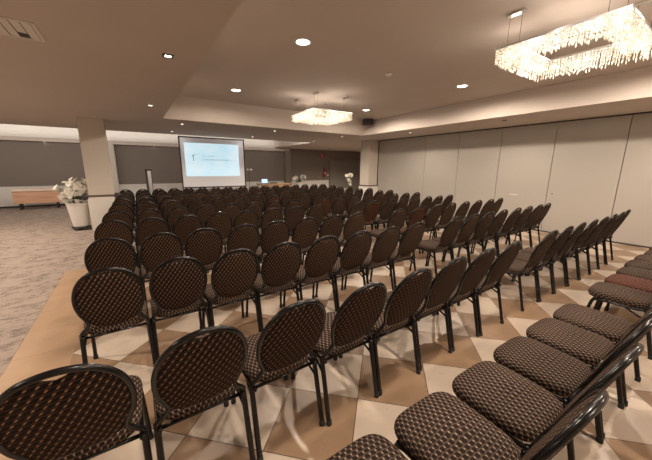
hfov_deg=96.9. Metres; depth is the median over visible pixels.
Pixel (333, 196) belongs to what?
banquet chair
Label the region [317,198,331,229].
banquet chair
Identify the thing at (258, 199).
banquet chair
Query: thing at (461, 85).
recessed light
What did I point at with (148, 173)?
metal pillar
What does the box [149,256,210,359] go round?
banquet chair
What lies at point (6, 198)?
trim
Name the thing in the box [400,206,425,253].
banquet chair
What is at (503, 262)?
banquet chair
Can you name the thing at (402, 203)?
banquet chair
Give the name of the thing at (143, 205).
banquet chair
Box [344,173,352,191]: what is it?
potted flowers
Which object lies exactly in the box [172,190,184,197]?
banquet chair
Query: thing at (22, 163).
wall
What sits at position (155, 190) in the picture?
banquet chair
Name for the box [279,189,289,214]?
banquet chair
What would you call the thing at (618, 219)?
banquet chair
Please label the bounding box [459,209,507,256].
banquet chair
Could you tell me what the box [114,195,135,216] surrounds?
banquet chair
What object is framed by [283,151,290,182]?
trim
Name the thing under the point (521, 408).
banquet chair
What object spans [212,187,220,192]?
banquet chair
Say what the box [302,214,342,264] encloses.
banquet chair
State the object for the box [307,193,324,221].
banquet chair
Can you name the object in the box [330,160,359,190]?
door
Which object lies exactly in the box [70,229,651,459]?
floor
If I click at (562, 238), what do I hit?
banquet chair
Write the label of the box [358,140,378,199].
column
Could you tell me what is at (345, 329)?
banquet chair
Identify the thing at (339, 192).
banquet chair
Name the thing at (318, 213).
banquet chair
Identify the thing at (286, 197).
banquet chair
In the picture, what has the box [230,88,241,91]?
recessed light
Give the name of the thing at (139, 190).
banquet chair
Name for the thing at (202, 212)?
banquet chair
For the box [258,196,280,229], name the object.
banquet chair
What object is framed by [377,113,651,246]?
wall
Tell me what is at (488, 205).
banquet chair
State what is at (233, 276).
banquet chair
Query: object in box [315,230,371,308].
banquet chair
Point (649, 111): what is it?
trim
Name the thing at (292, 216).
banquet chair
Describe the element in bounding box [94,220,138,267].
banquet chair
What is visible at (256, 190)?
banquet chair
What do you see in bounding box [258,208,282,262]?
banquet chair
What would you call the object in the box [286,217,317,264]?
banquet chair
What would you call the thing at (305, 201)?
banquet chair
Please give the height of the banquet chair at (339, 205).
0.956 m
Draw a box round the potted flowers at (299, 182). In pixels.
[292,175,305,187]
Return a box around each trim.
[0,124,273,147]
[0,180,328,206]
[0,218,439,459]
[108,144,119,192]
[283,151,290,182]
[379,111,651,140]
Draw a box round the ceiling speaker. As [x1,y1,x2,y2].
[362,119,373,125]
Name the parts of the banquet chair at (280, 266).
leg, leg, seat, seat frame, frame, backrest, leg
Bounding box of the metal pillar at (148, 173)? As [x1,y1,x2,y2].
[144,169,153,194]
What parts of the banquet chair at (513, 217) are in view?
seat, leg, frame, backrest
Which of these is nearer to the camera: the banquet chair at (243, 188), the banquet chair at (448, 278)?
the banquet chair at (448, 278)
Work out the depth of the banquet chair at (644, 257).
3.79 m
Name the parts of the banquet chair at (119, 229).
backrest, frame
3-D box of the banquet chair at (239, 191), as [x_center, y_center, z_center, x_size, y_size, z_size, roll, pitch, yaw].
[-3.036,-0.949,9.750,0.450,0.956,0.642,-8,14,-34]
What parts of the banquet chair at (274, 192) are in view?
backrest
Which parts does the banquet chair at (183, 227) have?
backrest, frame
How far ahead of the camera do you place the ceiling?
4.40 m
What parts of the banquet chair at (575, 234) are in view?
seat, leg, leg, frame, backrest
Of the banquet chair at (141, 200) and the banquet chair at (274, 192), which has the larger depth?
the banquet chair at (274, 192)
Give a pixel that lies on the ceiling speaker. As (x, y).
(365, 122)
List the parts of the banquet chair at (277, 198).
backrest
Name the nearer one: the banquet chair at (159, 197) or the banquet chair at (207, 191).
the banquet chair at (159, 197)
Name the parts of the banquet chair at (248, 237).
frame, backrest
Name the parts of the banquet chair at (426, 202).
backrest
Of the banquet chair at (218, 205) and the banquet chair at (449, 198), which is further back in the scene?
the banquet chair at (449, 198)
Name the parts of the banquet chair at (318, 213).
backrest, frame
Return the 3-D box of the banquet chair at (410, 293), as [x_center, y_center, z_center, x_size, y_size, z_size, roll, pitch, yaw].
[0.464,0.667,2.263,0.450,0.956,0.642,-7,14,-32]
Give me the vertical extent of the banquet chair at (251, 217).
0.956 m
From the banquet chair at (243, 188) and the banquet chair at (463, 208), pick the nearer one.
the banquet chair at (463, 208)
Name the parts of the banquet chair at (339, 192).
backrest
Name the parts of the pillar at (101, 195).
rail knob, dado rail, dado casing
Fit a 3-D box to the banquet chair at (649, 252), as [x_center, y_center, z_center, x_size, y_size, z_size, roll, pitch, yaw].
[4.756,0.346,3.884,0.450,0.956,0.642,-7,14,-32]
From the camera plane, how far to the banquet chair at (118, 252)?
2.78 m
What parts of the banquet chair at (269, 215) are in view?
frame, backrest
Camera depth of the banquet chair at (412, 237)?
3.75 m
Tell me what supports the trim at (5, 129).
attached to the wall at (22, 163)
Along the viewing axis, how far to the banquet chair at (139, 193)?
7.98 m
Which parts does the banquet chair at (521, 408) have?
seat, seat frame, leg, frame, backrest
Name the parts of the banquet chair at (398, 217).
seat, frame, backrest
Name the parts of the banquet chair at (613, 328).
seat, leg, leg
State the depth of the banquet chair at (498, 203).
6.77 m
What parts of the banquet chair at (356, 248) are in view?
leg, seat, seat frame, frame, backrest, leg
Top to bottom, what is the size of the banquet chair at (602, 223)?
0.956 m
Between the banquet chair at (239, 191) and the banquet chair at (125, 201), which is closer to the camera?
the banquet chair at (125, 201)
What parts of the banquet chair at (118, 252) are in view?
backrest, seat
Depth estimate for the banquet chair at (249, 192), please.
8.64 m
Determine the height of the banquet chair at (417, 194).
0.956 m
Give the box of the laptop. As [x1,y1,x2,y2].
[261,179,269,183]
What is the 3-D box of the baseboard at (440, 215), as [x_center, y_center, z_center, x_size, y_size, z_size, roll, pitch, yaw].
[5.927,0.093,7.320,0.062,0.030,13.300,-8,14,-33]
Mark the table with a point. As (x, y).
(258, 184)
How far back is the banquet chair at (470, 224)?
4.46 m
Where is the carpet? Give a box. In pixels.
[0,191,440,376]
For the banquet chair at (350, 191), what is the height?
0.956 m
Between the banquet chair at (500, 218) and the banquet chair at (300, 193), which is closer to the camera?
the banquet chair at (500, 218)
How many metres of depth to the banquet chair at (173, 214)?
4.93 m
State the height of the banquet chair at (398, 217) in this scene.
0.956 m
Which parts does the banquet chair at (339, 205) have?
backrest, frame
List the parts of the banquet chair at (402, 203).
backrest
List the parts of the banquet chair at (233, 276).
leg, leg, seat, seat frame, frame, backrest, leg, leg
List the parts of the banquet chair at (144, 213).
backrest, frame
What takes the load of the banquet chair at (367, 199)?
on the floor at (50, 342)
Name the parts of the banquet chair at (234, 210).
frame, backrest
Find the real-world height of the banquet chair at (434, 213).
0.956 m
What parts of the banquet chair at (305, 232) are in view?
seat, backrest, frame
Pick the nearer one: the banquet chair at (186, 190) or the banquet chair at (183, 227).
the banquet chair at (183, 227)
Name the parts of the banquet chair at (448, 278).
seat, leg, seat frame, frame, backrest, leg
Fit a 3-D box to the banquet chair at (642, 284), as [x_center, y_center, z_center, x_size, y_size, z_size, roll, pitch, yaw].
[3.258,0.546,2.906,0.450,0.956,0.642,-7,14,-32]
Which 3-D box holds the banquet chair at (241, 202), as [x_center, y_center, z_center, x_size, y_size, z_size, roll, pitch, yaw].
[-2.140,-0.320,6.822,0.450,0.956,0.642,-8,15,-34]
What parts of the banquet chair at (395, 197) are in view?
backrest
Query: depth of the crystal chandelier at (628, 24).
2.87 m
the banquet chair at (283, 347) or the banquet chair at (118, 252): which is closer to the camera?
the banquet chair at (283, 347)
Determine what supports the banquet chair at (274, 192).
on the carpet
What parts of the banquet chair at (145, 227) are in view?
leg, backrest, frame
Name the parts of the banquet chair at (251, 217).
backrest, frame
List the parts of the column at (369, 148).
casing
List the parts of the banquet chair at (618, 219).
leg, frame, backrest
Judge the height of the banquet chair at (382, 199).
0.956 m
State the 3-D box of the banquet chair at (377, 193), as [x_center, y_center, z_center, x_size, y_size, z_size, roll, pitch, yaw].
[1.494,-0.805,9.193,0.450,0.956,0.642,-7,14,-32]
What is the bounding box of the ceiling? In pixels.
[0,0,651,151]
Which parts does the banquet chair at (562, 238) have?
seat, leg, leg, frame, backrest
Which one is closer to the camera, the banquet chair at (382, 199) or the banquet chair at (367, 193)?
the banquet chair at (382, 199)
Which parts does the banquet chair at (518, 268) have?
seat, seat frame, leg, leg, frame, backrest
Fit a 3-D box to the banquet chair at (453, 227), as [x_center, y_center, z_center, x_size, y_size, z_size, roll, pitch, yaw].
[1.692,0.216,4.412,0.450,0.956,0.642,-8,15,-34]
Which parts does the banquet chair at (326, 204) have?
backrest, frame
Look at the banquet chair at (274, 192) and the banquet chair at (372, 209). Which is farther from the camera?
the banquet chair at (274, 192)
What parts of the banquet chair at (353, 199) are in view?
backrest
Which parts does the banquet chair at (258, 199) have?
backrest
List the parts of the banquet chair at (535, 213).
leg, frame, backrest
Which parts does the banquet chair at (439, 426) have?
leg, seat, seat frame, backrest, frame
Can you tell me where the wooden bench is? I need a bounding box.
[11,188,62,209]
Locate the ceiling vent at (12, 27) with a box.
[0,16,45,42]
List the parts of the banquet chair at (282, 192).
backrest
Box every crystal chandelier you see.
[292,91,351,126]
[495,0,651,82]
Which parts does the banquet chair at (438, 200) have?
backrest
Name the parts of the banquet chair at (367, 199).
backrest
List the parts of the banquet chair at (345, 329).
leg, seat, seat frame, frame, backrest, leg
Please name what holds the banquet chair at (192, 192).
on the carpet
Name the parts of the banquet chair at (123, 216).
backrest, frame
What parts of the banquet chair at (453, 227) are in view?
seat, leg, seat frame, frame, backrest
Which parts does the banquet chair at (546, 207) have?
frame, backrest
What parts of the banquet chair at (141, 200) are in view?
backrest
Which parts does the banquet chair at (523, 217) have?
seat, frame, backrest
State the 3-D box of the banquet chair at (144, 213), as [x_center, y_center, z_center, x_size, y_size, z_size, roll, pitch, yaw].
[-3.024,0.062,5.010,0.450,0.956,0.642,-8,14,-33]
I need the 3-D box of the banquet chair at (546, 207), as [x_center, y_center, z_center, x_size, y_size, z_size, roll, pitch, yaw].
[4.284,-0.132,6.111,0.450,0.956,0.642,-7,14,-32]
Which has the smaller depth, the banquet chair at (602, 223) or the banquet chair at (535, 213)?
the banquet chair at (602, 223)
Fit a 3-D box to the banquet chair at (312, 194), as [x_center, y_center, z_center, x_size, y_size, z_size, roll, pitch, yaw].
[-0.489,-0.785,9.049,0.450,0.956,0.642,-8,14,-33]
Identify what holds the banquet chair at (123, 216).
on the floor at (50, 342)
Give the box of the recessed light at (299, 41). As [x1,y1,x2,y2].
[294,38,311,45]
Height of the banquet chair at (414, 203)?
0.956 m
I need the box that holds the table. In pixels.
[256,183,291,187]
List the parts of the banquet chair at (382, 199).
backrest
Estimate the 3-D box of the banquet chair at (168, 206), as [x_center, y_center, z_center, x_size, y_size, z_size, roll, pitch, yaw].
[-3.227,-0.174,6.109,0.450,0.956,0.642,-8,14,-34]
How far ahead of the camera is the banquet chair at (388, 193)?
9.14 m
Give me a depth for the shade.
6.80 m
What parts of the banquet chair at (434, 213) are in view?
frame, backrest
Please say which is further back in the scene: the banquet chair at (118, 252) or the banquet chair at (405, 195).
the banquet chair at (405, 195)
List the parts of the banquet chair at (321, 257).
leg, leg, seat, seat frame, frame, backrest, leg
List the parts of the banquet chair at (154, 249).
leg, seat, frame, backrest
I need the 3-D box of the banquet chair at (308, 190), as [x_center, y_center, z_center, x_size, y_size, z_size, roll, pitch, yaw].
[-0.738,-1.006,10.080,0.450,0.956,0.642,-8,14,-33]
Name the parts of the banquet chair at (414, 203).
backrest, frame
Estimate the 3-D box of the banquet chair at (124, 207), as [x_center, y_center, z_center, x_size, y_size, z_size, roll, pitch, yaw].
[-3.951,-0.076,5.633,0.450,0.956,0.642,-8,14,-33]
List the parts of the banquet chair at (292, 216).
frame, backrest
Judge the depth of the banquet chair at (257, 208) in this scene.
5.71 m
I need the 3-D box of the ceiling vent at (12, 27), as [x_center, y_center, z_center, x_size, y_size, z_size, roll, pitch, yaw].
[-2.655,-1.719,2.464,0.320,0.016,0.440,-8,14,-33]
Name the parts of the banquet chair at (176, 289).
leg, seat, backrest, frame, seat frame, leg, leg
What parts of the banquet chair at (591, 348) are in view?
seat, leg, leg, frame, backrest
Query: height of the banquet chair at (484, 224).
0.956 m
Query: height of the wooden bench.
0.780 m
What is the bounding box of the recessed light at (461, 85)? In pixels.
[456,84,468,87]
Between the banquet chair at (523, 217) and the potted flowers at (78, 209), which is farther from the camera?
the potted flowers at (78, 209)
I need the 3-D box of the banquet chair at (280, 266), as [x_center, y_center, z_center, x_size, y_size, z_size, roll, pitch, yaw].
[-0.530,0.517,2.942,0.450,0.956,0.642,-7,14,-32]
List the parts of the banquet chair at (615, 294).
leg, leg, seat frame, seat, leg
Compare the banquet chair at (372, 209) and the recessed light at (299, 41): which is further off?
the banquet chair at (372, 209)
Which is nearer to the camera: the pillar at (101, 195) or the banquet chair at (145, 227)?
the banquet chair at (145, 227)
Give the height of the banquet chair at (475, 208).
0.956 m
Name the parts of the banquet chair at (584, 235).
leg, leg, frame, backrest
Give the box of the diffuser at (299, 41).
[297,39,308,44]
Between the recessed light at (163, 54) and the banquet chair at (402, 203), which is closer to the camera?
the recessed light at (163, 54)
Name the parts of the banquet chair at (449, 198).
backrest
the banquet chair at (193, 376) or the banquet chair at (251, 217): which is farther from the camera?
the banquet chair at (251, 217)
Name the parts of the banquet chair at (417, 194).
backrest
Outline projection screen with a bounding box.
[178,136,245,189]
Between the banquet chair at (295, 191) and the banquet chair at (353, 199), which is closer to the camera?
the banquet chair at (353, 199)
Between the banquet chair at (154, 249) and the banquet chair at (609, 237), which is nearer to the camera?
the banquet chair at (154, 249)
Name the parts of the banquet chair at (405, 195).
backrest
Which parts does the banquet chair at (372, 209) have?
backrest, frame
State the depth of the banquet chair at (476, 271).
2.57 m
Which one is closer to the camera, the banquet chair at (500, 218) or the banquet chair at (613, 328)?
the banquet chair at (613, 328)
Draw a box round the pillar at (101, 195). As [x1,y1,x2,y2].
[76,117,120,230]
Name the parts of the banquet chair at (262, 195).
backrest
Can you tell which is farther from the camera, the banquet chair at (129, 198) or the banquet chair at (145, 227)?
the banquet chair at (129, 198)
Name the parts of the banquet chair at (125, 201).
backrest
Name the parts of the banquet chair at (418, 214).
seat, frame, backrest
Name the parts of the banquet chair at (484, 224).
seat, frame, backrest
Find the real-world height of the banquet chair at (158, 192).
0.956 m
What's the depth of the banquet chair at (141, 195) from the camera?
7.16 m
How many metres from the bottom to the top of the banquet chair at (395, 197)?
0.956 m
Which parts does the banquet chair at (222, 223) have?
backrest, frame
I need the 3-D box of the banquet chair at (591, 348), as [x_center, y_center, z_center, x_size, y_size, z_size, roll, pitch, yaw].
[1.754,0.744,1.937,0.450,0.956,0.642,-7,14,-32]
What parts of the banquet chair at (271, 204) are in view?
backrest, frame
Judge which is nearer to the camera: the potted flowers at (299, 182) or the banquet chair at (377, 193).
the banquet chair at (377, 193)
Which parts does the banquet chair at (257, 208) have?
backrest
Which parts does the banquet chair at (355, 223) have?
seat, frame, backrest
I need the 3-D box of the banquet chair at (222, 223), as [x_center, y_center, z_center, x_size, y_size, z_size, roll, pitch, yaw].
[-1.771,0.141,4.674,0.450,0.956,0.642,-8,14,-33]
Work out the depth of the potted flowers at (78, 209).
7.32 m
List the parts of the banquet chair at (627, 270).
seat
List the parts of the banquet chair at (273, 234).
seat, frame, backrest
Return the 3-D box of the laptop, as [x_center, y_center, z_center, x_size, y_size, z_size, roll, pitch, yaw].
[-3.053,-2.456,14.574,0.340,0.231,0.298,-8,14,-33]
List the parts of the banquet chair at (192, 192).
backrest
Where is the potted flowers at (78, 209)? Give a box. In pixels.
[53,177,91,230]
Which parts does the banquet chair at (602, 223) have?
leg, leg, frame, backrest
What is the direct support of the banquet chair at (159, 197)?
on the carpet
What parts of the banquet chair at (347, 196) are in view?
backrest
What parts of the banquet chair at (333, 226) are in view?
frame, backrest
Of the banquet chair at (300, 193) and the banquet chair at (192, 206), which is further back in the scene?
the banquet chair at (300, 193)
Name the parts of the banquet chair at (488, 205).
frame, backrest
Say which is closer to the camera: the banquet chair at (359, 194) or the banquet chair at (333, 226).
the banquet chair at (333, 226)
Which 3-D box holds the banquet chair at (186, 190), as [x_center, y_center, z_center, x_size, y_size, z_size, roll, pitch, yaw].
[-4.692,-0.982,9.859,0.450,0.956,0.642,-8,14,-33]
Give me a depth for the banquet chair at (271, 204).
5.88 m
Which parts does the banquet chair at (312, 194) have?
backrest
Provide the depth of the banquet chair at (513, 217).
5.18 m
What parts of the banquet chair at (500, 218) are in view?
seat, frame, leg, backrest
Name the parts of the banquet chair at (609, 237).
leg, backrest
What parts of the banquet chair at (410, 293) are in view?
leg, seat, seat frame, frame, backrest, leg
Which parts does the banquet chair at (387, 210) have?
seat, frame, backrest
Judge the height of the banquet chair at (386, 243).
0.956 m
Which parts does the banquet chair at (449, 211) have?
seat, frame, backrest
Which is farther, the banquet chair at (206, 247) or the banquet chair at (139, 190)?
the banquet chair at (139, 190)
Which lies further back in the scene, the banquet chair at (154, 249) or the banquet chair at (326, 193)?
the banquet chair at (326, 193)
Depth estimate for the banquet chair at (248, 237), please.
3.48 m
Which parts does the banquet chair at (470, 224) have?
seat, frame, leg, backrest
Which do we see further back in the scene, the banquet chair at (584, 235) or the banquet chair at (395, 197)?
the banquet chair at (395, 197)
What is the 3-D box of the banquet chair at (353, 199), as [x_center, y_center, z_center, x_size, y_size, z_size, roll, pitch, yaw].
[0.568,-0.420,7.363,0.450,0.956,0.642,-7,14,-32]
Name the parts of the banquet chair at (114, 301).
leg, leg, backrest, frame, seat, seat frame, leg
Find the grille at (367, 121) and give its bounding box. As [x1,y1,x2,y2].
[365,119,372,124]
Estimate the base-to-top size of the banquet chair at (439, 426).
0.956 m
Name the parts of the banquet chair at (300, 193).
backrest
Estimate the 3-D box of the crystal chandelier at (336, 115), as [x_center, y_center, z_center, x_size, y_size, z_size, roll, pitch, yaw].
[-0.113,-2.869,6.949,1.074,0.547,1.074,-8,14,-33]
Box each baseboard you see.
[0,200,135,208]
[440,215,649,247]
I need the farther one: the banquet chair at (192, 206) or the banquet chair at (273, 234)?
the banquet chair at (192, 206)
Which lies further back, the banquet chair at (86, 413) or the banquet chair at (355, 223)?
the banquet chair at (355, 223)
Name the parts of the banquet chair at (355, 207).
frame, backrest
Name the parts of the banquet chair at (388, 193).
backrest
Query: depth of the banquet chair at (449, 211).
5.84 m
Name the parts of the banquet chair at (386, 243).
leg, seat, seat frame, frame, backrest, leg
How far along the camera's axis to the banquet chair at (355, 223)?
4.48 m
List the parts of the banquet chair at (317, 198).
backrest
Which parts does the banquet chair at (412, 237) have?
leg, seat, seat frame, frame, backrest, leg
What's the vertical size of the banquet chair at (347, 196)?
0.956 m
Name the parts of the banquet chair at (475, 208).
frame, backrest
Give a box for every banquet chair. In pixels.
[0,363,153,459]
[71,267,156,367]
[84,237,140,278]
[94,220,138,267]
[102,210,137,252]
[108,203,135,230]
[111,198,136,226]
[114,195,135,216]
[119,189,135,206]
[120,192,135,211]
[135,189,149,196]
[135,194,153,203]
[135,217,169,278]
[136,191,152,197]
[136,197,156,207]
[136,202,159,216]
[136,208,164,245]
[139,232,183,317]
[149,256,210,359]
[151,325,255,459]
[152,188,163,198]
[154,191,167,201]
[156,193,171,207]
[159,196,176,212]
[162,201,182,221]
[166,206,191,232]
[168,188,179,195]
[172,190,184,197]
[172,214,207,272]
[182,228,222,270]
[183,188,193,192]
[186,199,205,214]
[188,190,200,195]
[195,205,217,231]
[202,248,260,332]
[204,189,214,196]
[205,212,231,272]
[209,198,225,214]
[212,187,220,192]
[220,189,228,194]
[220,203,240,252]
[220,224,259,273]
[230,197,245,210]
[231,299,325,459]
[233,188,242,194]
[233,210,260,263]
[239,186,247,191]
[243,190,253,198]
[243,202,262,229]
[245,241,301,331]
[249,196,264,209]
[253,187,263,194]
[253,192,265,211]
[256,220,289,272]
[257,201,282,228]
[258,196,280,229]
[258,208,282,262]
[264,189,277,208]
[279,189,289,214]
[281,191,294,210]
[283,199,300,236]
[283,206,304,255]
[283,235,339,311]
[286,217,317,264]
[291,282,386,426]
[292,188,301,201]
[295,191,306,214]
[298,194,310,214]
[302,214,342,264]
[304,188,312,193]
[305,204,324,254]
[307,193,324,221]
[309,190,319,207]
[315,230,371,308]
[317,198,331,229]
[321,197,346,224]
[322,190,330,199]
[326,434,407,459]
[327,193,337,211]
[329,192,350,212]
[330,189,342,212]
[338,212,365,255]
[338,268,432,395]
[341,196,360,219]
[343,201,364,233]
[344,226,399,289]
[345,189,352,198]
[346,191,361,207]
[362,191,372,200]
[362,195,373,229]
[362,200,379,239]
[365,199,394,229]
[369,208,405,243]
[369,222,424,288]
[372,194,386,228]
[374,190,383,199]
[378,198,407,228]
[378,256,467,370]
[379,190,392,215]
[384,193,398,227]
[394,389,609,459]
[399,193,409,224]
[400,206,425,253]
[403,197,419,224]
[406,204,441,252]
[407,192,419,222]
[409,216,462,276]
[409,247,496,351]
[420,196,431,232]
[423,195,442,231]
[423,202,455,239]
[424,195,452,230]
[427,213,479,265]
[432,201,469,238]
[436,241,521,335]
[443,211,494,263]
[451,200,481,225]
[452,343,644,459]
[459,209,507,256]
[464,199,493,222]
[472,207,521,255]
[479,230,558,311]
[485,206,532,249]
[490,198,502,217]
[493,315,651,443]
[498,204,542,248]
[501,226,573,301]
[505,203,550,246]
[514,222,586,293]
[526,309,651,437]
[528,219,598,286]
[541,216,609,279]
[553,214,617,271]
[553,303,651,406]
[569,209,630,263]
[570,211,625,266]
[586,282,651,359]
[597,274,651,310]
[605,266,651,309]
[624,260,651,269]
[634,254,651,261]
[644,250,651,254]
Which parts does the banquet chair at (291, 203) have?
frame, backrest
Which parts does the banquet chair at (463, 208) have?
frame, backrest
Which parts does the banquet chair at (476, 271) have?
seat, leg, seat frame, frame, leg, backrest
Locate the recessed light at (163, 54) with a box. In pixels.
[162,53,173,58]
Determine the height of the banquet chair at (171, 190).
0.956 m
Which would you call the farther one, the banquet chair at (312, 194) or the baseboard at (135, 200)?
the baseboard at (135, 200)
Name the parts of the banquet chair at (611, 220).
leg, frame, backrest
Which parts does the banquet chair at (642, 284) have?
leg, seat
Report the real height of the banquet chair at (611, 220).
0.956 m
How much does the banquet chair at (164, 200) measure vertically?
0.956 m
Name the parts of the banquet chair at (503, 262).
leg, seat, seat frame, leg, frame, backrest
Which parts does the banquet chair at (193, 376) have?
leg, leg, seat, seat frame, backrest, leg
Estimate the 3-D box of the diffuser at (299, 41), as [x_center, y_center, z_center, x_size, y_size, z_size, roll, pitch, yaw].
[-0.303,-2.473,3.806,0.168,0.010,0.168,-8,14,-33]
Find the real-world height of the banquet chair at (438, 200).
0.956 m
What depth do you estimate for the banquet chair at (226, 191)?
9.22 m
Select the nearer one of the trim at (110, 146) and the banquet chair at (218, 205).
the banquet chair at (218, 205)
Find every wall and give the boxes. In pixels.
[0,140,360,186]
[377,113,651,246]
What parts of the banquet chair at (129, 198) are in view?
backrest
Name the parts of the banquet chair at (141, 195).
backrest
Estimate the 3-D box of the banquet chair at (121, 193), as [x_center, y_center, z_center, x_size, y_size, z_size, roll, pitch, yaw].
[-5.564,-0.608,8.084,0.450,0.956,0.642,-7,14,-32]
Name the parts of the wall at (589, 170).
wall panel, wall panel, wall panel, wall panel, wall panel, wall panel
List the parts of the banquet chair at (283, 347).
leg, seat, seat frame, frame, backrest, leg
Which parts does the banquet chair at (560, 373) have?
seat, leg, leg, frame, backrest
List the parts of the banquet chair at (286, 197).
backrest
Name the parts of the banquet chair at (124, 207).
backrest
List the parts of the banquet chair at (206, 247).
seat, backrest, frame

